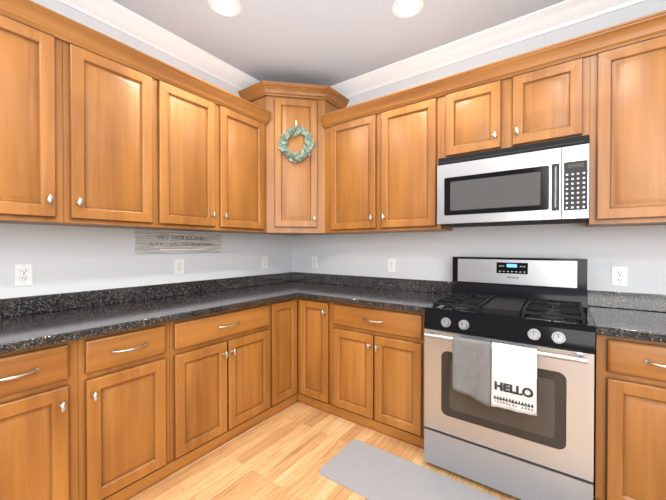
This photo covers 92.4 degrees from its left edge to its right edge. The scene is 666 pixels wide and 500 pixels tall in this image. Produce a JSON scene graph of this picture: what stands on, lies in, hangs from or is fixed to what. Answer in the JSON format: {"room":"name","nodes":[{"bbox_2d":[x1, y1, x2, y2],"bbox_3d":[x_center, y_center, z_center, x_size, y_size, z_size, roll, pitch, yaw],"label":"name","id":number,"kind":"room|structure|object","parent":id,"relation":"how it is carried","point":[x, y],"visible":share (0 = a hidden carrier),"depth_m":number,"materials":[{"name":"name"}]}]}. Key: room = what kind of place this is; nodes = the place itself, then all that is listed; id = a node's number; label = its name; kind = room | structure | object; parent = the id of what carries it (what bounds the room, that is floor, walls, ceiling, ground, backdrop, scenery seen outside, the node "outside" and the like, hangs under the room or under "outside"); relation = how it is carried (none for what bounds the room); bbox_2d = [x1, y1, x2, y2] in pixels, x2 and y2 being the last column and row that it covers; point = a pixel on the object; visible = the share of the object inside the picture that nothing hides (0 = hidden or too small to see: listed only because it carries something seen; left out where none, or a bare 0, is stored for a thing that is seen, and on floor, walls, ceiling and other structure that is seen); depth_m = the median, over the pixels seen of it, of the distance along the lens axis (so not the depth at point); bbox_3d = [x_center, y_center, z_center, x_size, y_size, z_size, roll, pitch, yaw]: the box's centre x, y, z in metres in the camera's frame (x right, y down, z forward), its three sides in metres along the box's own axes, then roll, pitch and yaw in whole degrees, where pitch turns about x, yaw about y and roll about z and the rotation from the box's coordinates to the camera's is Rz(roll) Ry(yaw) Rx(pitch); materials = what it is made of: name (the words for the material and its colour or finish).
{"room":"kitchen","nodes":[
{"label":"kitchen","id":0,"kind":"room"},
{"bbox_2d":[0,0,292,298],"bbox_3d":[-1.793,-0.153,1.720,0.100,2.850,4.700,0,1,36],"label":"wall","id":1,"kind":"structure","parent":0,"point":[64,259],"depth_m":2.10,"materials":[{"name":"white paint"}]},
{"bbox_2d":[15,264,32,285],"bbox_3d":[-1.701,0.137,1.757,0.007,0.115,0.070,0,1,36],"label":"outlet","id":2,"kind":"object","parent":1,"relation":"attached to","point":[23,274],"visible":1,"depth_m":1.75,"materials":[{"name":"white plastic"}]},
{"bbox_2d":[0,0,67,225],"bbox_3d":[-1.675,-0.658,1.514,0.323,1.035,0.551,0,1,36],"label":"upper cabinet","id":3,"kind":"object","parent":1,"relation":"attached to","point":[33,38],"depth_m":1.55,"materials":[{"name":"brown wood"}]},
{"bbox_2d":[64,20,159,228],"bbox_3d":[-1.381,-0.662,1.923,0.323,1.035,0.464,0,1,36],"label":"upper cabinet","id":4,"kind":"object","parent":1,"relation":"attached to","point":[98,129],"depth_m":1.82,"materials":[{"name":"brown wood"}]},
{"bbox_2d":[134,231,221,253],"bbox_3d":[-1.169,-0.057,2.486,0.014,0.158,0.685,0,1,36],"label":"sign","id":5,"kind":"object","parent":1,"relation":"attached to","point":[168,242],"visible":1,"depth_m":2.44,"materials":[{"name":"grey"}]},
{"bbox_2d":[175,259,183,273],"bbox_3d":[-1.188,0.128,2.470,0.007,0.115,0.070,0,1,36],"label":"outlet","id":6,"kind":"object","parent":1,"relation":"attached to","point":[179,266],"visible":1,"depth_m":2.47,"materials":[{"name":"white plastic"}]},
{"bbox_2d":[152,61,219,231],"bbox_3d":[-1.116,-0.665,2.291,0.323,1.035,0.446,0,1,36],"label":"upper cabinet","id":7,"kind":"object","parent":1,"relation":"attached to","point":[189,107],"depth_m":2.19,"materials":[{"name":"brown wood"}]},
{"bbox_2d":[220,88,267,233],"bbox_3d":[-0.841,-0.669,2.672,0.323,1.035,0.495,0,1,36],"label":"upper cabinet","id":8,"kind":"object","parent":1,"relation":"attached to","point":[243,126],"depth_m":2.57,"materials":[{"name":"brown wood"}]},
{"bbox_2d":[262,256,267,267],"bbox_3d":[-0.677,0.121,3.179,0.007,0.115,0.070,0,1,36],"label":"outlet","id":9,"kind":"object","parent":1,"relation":"attached to","point":[264,261],"visible":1,"depth_m":3.18,"materials":[{"name":"white plastic"}]},
{"bbox_2d":[113,0,564,85],"bbox_3d":[0.074,-1.615,0.363,4.700,0.100,4.700,0,1,36],"label":"ceiling","id":10,"kind":"structure","parent":0,"point":[324,42],"depth_m":2.29,"materials":[{"name":"grey paint"}]},
{"bbox_2d":[208,0,240,16],"bbox_3d":[-0.697,-1.577,2.059,0.202,0.004,0.202,0,1,36],"label":"recessed light","id":11,"kind":"object","parent":10,"relation":"in","point":[229,8],"visible":1,"depth_m":2.07,"materials":[{"name":"white paint"}]},
{"bbox_2d":[57,0,646,97],"bbox_3d":[0.085,-1.505,0.294,4.599,0.118,4.599,0,1,36],"label":"crown molding","id":12,"kind":"structure","parent":10,"relation":"attached to","point":[123,19],"depth_m":2.31,"materials":[{"name":"white paint"}]},
{"bbox_2d":[392,0,423,17],"bbox_3d":[0.485,-1.577,2.071,0.202,0.004,0.202,0,1,36],"label":"recessed light","id":13,"kind":"object","parent":10,"relation":"in","point":[405,8],"visible":1,"depth_m":2.08,"materials":[{"name":"white paint"}]},
{"bbox_2d":[129,401,593,499],"bbox_3d":[0.074,1.335,0.390,4.700,0.100,4.700,0,1,36],"label":"floor","id":14,"kind":"structure","parent":0,"point":[289,452],"depth_m":1.90,"materials":[{"name":"brown wood"}]},
{"bbox_2d":[0,338,83,499],"bbox_3d":[-1.525,0.838,1.476,0.628,0.874,0.401,0,1,36],"label":"base cabinet","id":15,"kind":"object","parent":14,"relation":"on","point":[42,388],"depth_m":1.35,"materials":[{"name":"brown wood"}]},
{"bbox_2d":[84,321,175,499],"bbox_3d":[-1.287,0.835,1.806,0.628,0.874,0.426,0,1,36],"label":"base cabinet","id":16,"kind":"object","parent":14,"relation":"on","point":[125,414],"depth_m":1.62,"materials":[{"name":"brown wood"}]},
{"bbox_2d":[176,302,275,471],"bbox_3d":[-0.942,0.830,2.286,0.628,0.874,0.761,0,1,36],"label":"base cabinet","id":17,"kind":"object","parent":14,"relation":"on","point":[226,360],"depth_m":2.06,"materials":[{"name":"brown wood"}]},
{"bbox_2d":[276,298,295,412],"bbox_3d":[-0.638,0.826,2.708,0.628,0.874,0.299,0,1,36],"label":"base cabinet","id":18,"kind":"object","parent":14,"relation":"on","point":[285,309],"depth_m":2.54,"materials":[{"name":"brown wood"}]},
{"bbox_2d":[296,298,331,413],"bbox_3d":[0.034,0.825,2.797,0.314,0.874,0.628,0,1,36],"label":"base cabinet","id":19,"kind":"object","parent":14,"relation":"on","point":[313,317],"depth_m":2.54,"materials":[{"name":"brown wood"}]},
{"bbox_2d":[0,272,331,353],"bbox_3d":[-1.045,0.324,2.109,0.660,0.140,2.998,0,1,36],"label":"countertop","id":20,"kind":"structure","parent":19,"relation":"on","point":[27,322],"depth_m":1.91,"materials":[{"name":"black stone"}]},
{"bbox_2d":[332,302,424,448],"bbox_3d":[0.444,0.828,2.502,0.739,0.874,0.628,0,1,36],"label":"base cabinet","id":21,"kind":"object","parent":14,"relation":"on","point":[378,353],"depth_m":2.20,"materials":[{"name":"brown wood"}]},
{"bbox_2d":[296,274,451,312],"bbox_3d":[0.346,0.320,2.549,1.084,0.140,0.658,0,1,36],"label":"countertop","id":22,"kind":"structure","parent":21,"relation":"on","point":[412,295],"depth_m":2.62,"materials":[{"name":"black stone"}]},
{"bbox_2d":[319,439,502,499],"bbox_3d":[0.823,1.271,1.405,1.970,0.006,0.395,0,1,36],"label":"runner mat","id":23,"kind":"object","parent":14,"relation":"on","point":[366,471],"visible":1,"depth_m":1.77,"materials":[{"name":"grey fabric"}]},
{"bbox_2d":[424,256,594,499],"bbox_3d":[1.050,0.662,1.926,0.779,1.217,0.832,0,1,36],"label":"gas range","id":24,"kind":"object","parent":14,"relation":"on","point":[539,304],"visible":1,"depth_m":1.67,"materials":[{"name":"grey metal"}]},
{"bbox_2d":[452,336,491,406],"bbox_3d":[0.720,0.623,1.658,0.187,0.320,0.048,0,1,36],"label":"hanging towel","id":25,"kind":"object","parent":24,"relation":"hanging from","point":[471,366],"visible":0.98,"depth_m":1.64,"materials":[{"name":"fabric"}]},
{"bbox_2d":[491,342,536,415],"bbox_3d":[0.876,0.620,1.548,0.191,0.313,0.045,0,1,36],"label":"towel","id":26,"kind":"object","parent":24,"relation":"hanging from","point":[514,378],"visible":1,"depth_m":1.53,"materials":[{"name":"white fabric"}]},
{"bbox_2d":[593,334,665,499],"bbox_3d":[1.803,0.837,1.500,0.915,0.874,0.667,0,1,36],"label":"base cabinet","id":27,"kind":"object","parent":14,"relation":"on","point":[629,419],"visible":0.88,"depth_m":1.46,"materials":[{"name":"brown wood"}]},
{"bbox_2d":[587,290,665,342],"bbox_3d":[1.819,0.329,1.490,0.963,0.140,0.655,0,1,36],"label":"countertop","id":28,"kind":"structure","parent":27,"relation":"on","point":[638,316],"depth_m":1.77,"materials":[{"name":"black stone"}]},
{"bbox_2d":[293,0,665,294],"bbox_3d":[1.458,-0.157,2.214,4.600,2.850,0.100,0,1,36],"label":"wall","id":29,"kind":"structure","parent":0,"point":[639,252],"depth_m":2.31,"materials":[{"name":"white paint"}]},
{"bbox_2d":[240,81,343,235],"bbox_3d":[-0.361,-0.800,3.042,0.668,1.290,0.668,0,1,36],"label":"upper cabinet","id":30,"kind":"object","parent":29,"relation":"attached to","point":[295,190],"depth_m":2.81,"materials":[{"name":"brown wood"}]},
{"bbox_2d":[278,120,315,162],"bbox_3d":[-0.313,-0.946,2.782,0.244,0.384,0.238,0,1,36],"label":"wreath","id":31,"kind":"object","parent":30,"relation":"hanging from","point":[306,151],"visible":0.94,"depth_m":2.78,"materials":[{"name":"green plant"}]},
{"bbox_2d":[312,257,316,267],"bbox_3d":[-0.194,0.129,3.338,0.070,0.115,0.007,0,1,36],"label":"outlet","id":32,"kind":"object","parent":29,"relation":"attached to","point":[314,262],"visible":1,"depth_m":3.33,"materials":[{"name":"white plastic"}]},
{"bbox_2d":[324,97,391,234],"bbox_3d":[0.231,-0.670,2.829,0.544,1.035,0.323,0,1,36],"label":"upper cabinet","id":33,"kind":"object","parent":29,"relation":"attached to","point":[351,135],"depth_m":2.68,"materials":[{"name":"brown wood"}]},
{"bbox_2d":[388,259,395,271],"bbox_3d":[0.519,0.135,2.825,0.070,0.115,0.007,0,1,36],"label":"outlet","id":34,"kind":"object","parent":29,"relation":"attached to","point":[391,265],"visible":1,"depth_m":2.82,"materials":[{"name":"white plastic"}]},
{"bbox_2d":[380,80,452,232],"bbox_3d":[0.652,-0.668,2.527,0.492,1.035,0.323,0,1,36],"label":"upper cabinet","id":35,"kind":"object","parent":29,"relation":"attached to","point":[410,118],"depth_m":2.38,"materials":[{"name":"brown wood"}]},
{"bbox_2d":[440,60,507,157],"bbox_3d":[1.018,-0.908,2.260,0.414,0.550,0.323,0,1,36],"label":"upper cabinet","id":36,"kind":"object","parent":29,"relation":"attached to","point":[474,102],"depth_m":2.12,"materials":[{"name":"brown wood"}]},
{"bbox_2d":[508,32,595,146],"bbox_3d":[1.353,-0.905,2.019,0.411,0.550,0.323,0,1,36],"label":"upper cabinet","id":37,"kind":"object","parent":29,"relation":"attached to","point":[550,88],"depth_m":1.87,"materials":[{"name":"brown wood"}]},
{"bbox_2d":[437,135,588,226],"bbox_3d":[1.159,-0.400,2.109,0.811,0.456,0.409,0,1,36],"label":"microwave","id":38,"kind":"object","parent":37,"relation":"attached to","point":[546,182],"visible":1,"depth_m":1.91,"materials":[{"name":"grey metal"}]},
{"bbox_2d":[612,267,627,285],"bbox_3d":[1.745,0.160,1.943,0.070,0.115,0.007,0,1,36],"label":"outlet","id":39,"kind":"object","parent":29,"relation":"attached to","point":[619,276],"visible":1,"depth_m":1.94,"materials":[{"name":"white plastic"}]},
{"bbox_2d":[586,10,665,226],"bbox_3d":[1.713,-0.661,1.763,0.478,1.035,0.323,0,1,36],"label":"upper cabinet","id":40,"kind":"object","parent":29,"relation":"attached to","point":[627,146],"depth_m":1.68,"materials":[{"name":"brown wood"}]}
]}

